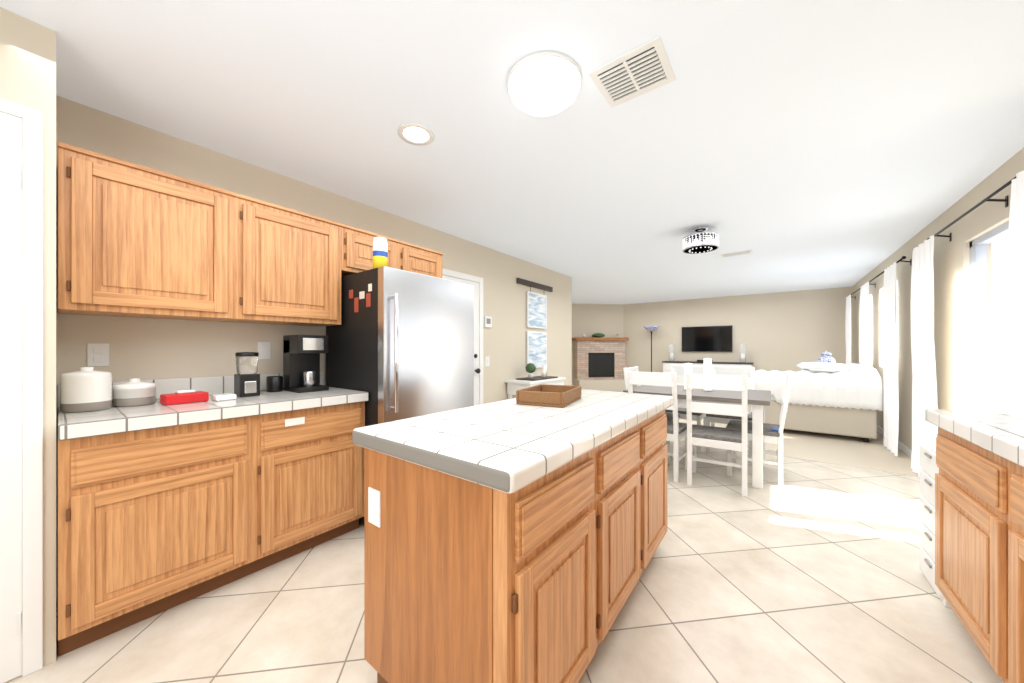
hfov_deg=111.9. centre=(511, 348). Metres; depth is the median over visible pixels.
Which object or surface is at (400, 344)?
fridge
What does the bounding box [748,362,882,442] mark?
bed
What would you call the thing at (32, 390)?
door frame
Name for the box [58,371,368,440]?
countertop
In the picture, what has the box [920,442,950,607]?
drawer unit
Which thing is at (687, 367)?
candle
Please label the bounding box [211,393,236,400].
soap dish
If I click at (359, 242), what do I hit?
upper cabinet
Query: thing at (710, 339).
screen
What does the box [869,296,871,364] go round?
window
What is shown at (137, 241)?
upper cabinet
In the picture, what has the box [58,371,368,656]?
base cabinet
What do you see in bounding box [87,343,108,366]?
electrical outlet
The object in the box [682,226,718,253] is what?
crystal chandelier
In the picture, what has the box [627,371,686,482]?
chair
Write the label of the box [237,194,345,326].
upper cabinet
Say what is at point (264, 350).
electrical outlet
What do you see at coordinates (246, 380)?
coffee grinder
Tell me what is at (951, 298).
wall
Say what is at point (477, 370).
door
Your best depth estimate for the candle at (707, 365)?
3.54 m
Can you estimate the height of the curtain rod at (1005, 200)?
0.088 m
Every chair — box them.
[623,366,679,463]
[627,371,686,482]
[665,365,705,451]
[686,373,747,496]
[706,366,754,457]
[726,371,793,485]
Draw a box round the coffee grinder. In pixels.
[234,352,259,396]
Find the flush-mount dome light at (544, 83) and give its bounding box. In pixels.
[507,51,581,116]
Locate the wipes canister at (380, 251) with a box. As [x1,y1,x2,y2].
[373,237,387,268]
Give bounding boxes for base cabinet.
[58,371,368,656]
[364,449,603,682]
[604,421,647,637]
[648,413,666,562]
[935,428,992,667]
[993,456,1023,682]
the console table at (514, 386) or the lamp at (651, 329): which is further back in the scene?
the lamp at (651, 329)
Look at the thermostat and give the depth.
4.13 m
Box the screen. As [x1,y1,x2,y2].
[682,325,732,351]
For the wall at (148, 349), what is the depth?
2.23 m
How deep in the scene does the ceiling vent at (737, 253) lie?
4.38 m
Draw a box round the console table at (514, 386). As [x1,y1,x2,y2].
[505,377,565,398]
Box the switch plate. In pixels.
[485,356,489,366]
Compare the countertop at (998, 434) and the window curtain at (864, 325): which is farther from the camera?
the window curtain at (864, 325)
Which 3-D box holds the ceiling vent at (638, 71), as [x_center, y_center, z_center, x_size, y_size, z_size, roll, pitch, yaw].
[0.538,-1.212,1.544,0.300,0.013,0.270,0,0,37]
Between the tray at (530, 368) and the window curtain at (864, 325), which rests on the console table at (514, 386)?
the tray at (530, 368)
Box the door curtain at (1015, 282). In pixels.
[1007,171,1023,414]
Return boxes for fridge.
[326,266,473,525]
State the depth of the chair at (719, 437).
2.93 m
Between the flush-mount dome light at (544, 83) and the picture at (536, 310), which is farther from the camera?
the picture at (536, 310)
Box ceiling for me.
[0,0,1023,303]
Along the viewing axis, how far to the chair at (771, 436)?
3.10 m
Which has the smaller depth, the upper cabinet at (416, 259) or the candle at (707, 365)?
the upper cabinet at (416, 259)
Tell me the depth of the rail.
4.90 m
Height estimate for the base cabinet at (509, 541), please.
0.860 m
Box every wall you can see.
[0,7,55,682]
[56,95,571,598]
[572,304,622,385]
[623,287,851,387]
[852,147,1023,449]
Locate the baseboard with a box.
[877,425,911,457]
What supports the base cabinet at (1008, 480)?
on the floor at (808, 571)
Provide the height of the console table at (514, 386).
0.800 m
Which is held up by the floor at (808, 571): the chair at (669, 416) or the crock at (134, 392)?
the chair at (669, 416)
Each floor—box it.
[7,441,1003,682]
[679,419,917,476]
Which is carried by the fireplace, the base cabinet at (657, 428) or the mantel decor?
the mantel decor
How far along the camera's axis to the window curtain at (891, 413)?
4.00 m
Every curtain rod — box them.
[847,256,910,299]
[927,177,1015,241]
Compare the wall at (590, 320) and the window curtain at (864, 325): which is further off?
the wall at (590, 320)
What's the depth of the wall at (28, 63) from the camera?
1.31 m
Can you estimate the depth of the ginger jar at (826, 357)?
5.84 m
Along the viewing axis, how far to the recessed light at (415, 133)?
1.96 m
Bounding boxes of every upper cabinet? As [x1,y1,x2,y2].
[58,142,237,321]
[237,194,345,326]
[346,225,401,275]
[402,241,442,277]
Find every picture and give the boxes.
[527,291,546,328]
[527,331,546,367]
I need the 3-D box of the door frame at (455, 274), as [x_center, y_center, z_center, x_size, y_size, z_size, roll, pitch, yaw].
[-0.593,0.182,3.752,0.018,2.035,0.830,0,0,37]
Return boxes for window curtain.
[845,295,850,364]
[859,282,869,365]
[883,262,898,455]
[911,235,937,476]
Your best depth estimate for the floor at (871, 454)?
4.08 m
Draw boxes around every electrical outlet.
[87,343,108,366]
[258,342,269,358]
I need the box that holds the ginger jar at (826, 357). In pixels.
[817,350,835,362]
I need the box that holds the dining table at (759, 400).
[623,385,770,488]
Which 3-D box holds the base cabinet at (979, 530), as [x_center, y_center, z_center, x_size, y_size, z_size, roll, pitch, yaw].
[2.002,0.770,1.167,0.616,0.860,0.620,0,0,37]
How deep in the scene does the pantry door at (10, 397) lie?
1.25 m
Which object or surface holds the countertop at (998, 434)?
on the base cabinet at (979, 530)
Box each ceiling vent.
[588,36,675,107]
[721,250,752,256]
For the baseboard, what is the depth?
4.00 m
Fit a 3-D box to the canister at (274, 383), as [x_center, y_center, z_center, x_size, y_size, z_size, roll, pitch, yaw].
[-1.561,0.229,2.277,0.090,0.100,0.090,0,0,37]
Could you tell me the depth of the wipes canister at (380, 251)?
2.27 m
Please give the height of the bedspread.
0.560 m
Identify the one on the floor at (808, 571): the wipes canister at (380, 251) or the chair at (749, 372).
the chair at (749, 372)
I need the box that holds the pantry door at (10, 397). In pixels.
[0,112,21,682]
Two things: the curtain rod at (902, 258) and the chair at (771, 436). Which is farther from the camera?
the curtain rod at (902, 258)
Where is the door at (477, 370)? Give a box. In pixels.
[442,275,480,405]
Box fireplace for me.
[572,337,628,391]
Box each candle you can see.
[683,363,693,390]
[702,358,712,391]
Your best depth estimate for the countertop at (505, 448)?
1.14 m
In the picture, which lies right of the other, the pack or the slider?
the slider
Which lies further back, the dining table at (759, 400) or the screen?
the screen
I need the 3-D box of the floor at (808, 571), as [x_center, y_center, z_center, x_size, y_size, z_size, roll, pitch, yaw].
[-0.417,1.225,2.262,6.200,0.050,6.700,0,0,37]
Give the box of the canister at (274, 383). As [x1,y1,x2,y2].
[266,376,282,391]
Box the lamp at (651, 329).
[644,326,659,371]
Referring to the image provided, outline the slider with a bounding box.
[969,221,1008,411]
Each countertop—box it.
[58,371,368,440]
[352,389,672,496]
[925,408,1023,467]
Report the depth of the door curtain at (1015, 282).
1.92 m
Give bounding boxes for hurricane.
[669,344,673,360]
[739,344,745,362]
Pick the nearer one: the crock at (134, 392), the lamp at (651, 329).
the crock at (134, 392)
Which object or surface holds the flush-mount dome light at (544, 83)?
attached to the ceiling
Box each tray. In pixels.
[516,363,557,380]
[516,384,580,407]
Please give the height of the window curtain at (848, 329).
2.158 m
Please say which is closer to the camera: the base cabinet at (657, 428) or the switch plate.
the base cabinet at (657, 428)
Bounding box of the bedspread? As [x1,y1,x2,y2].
[748,363,882,411]
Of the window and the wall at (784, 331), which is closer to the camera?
the window
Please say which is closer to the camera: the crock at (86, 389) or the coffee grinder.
the crock at (86, 389)
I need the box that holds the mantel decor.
[582,333,618,337]
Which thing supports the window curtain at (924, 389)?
hanging from the curtain rod at (1005, 200)
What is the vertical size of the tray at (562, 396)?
0.070 m
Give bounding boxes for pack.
[160,389,208,404]
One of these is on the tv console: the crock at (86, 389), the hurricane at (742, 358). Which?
the hurricane at (742, 358)
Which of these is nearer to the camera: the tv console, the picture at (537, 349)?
the picture at (537, 349)
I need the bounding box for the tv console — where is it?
[662,361,753,383]
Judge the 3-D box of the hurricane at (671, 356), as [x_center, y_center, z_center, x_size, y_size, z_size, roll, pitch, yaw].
[3.929,0.094,8.518,0.130,0.410,0.130,0,0,37]
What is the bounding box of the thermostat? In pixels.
[484,316,491,327]
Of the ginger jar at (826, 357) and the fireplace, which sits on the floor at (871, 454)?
the fireplace
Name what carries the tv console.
on the floor at (871, 454)
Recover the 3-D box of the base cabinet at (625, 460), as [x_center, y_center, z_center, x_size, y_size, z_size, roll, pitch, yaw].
[0.205,0.770,1.643,0.658,0.860,0.512,0,0,37]
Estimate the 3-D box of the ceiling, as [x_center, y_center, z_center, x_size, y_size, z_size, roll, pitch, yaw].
[1.004,-1.270,4.134,6.200,0.100,11.400,0,0,37]
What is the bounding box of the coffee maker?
[283,335,328,392]
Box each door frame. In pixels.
[0,99,42,676]
[442,268,482,404]
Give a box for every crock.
[60,367,111,412]
[112,378,155,406]
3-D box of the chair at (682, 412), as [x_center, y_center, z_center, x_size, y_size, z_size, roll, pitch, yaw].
[2.168,0.704,4.343,0.457,0.992,0.515,0,0,37]
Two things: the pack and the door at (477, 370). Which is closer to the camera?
the pack
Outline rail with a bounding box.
[516,278,552,291]
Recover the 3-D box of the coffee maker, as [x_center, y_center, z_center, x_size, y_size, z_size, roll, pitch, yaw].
[-1.391,0.094,2.336,0.240,0.370,0.190,0,0,37]
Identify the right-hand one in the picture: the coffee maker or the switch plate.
the switch plate
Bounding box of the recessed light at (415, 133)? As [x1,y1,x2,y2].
[398,123,433,144]

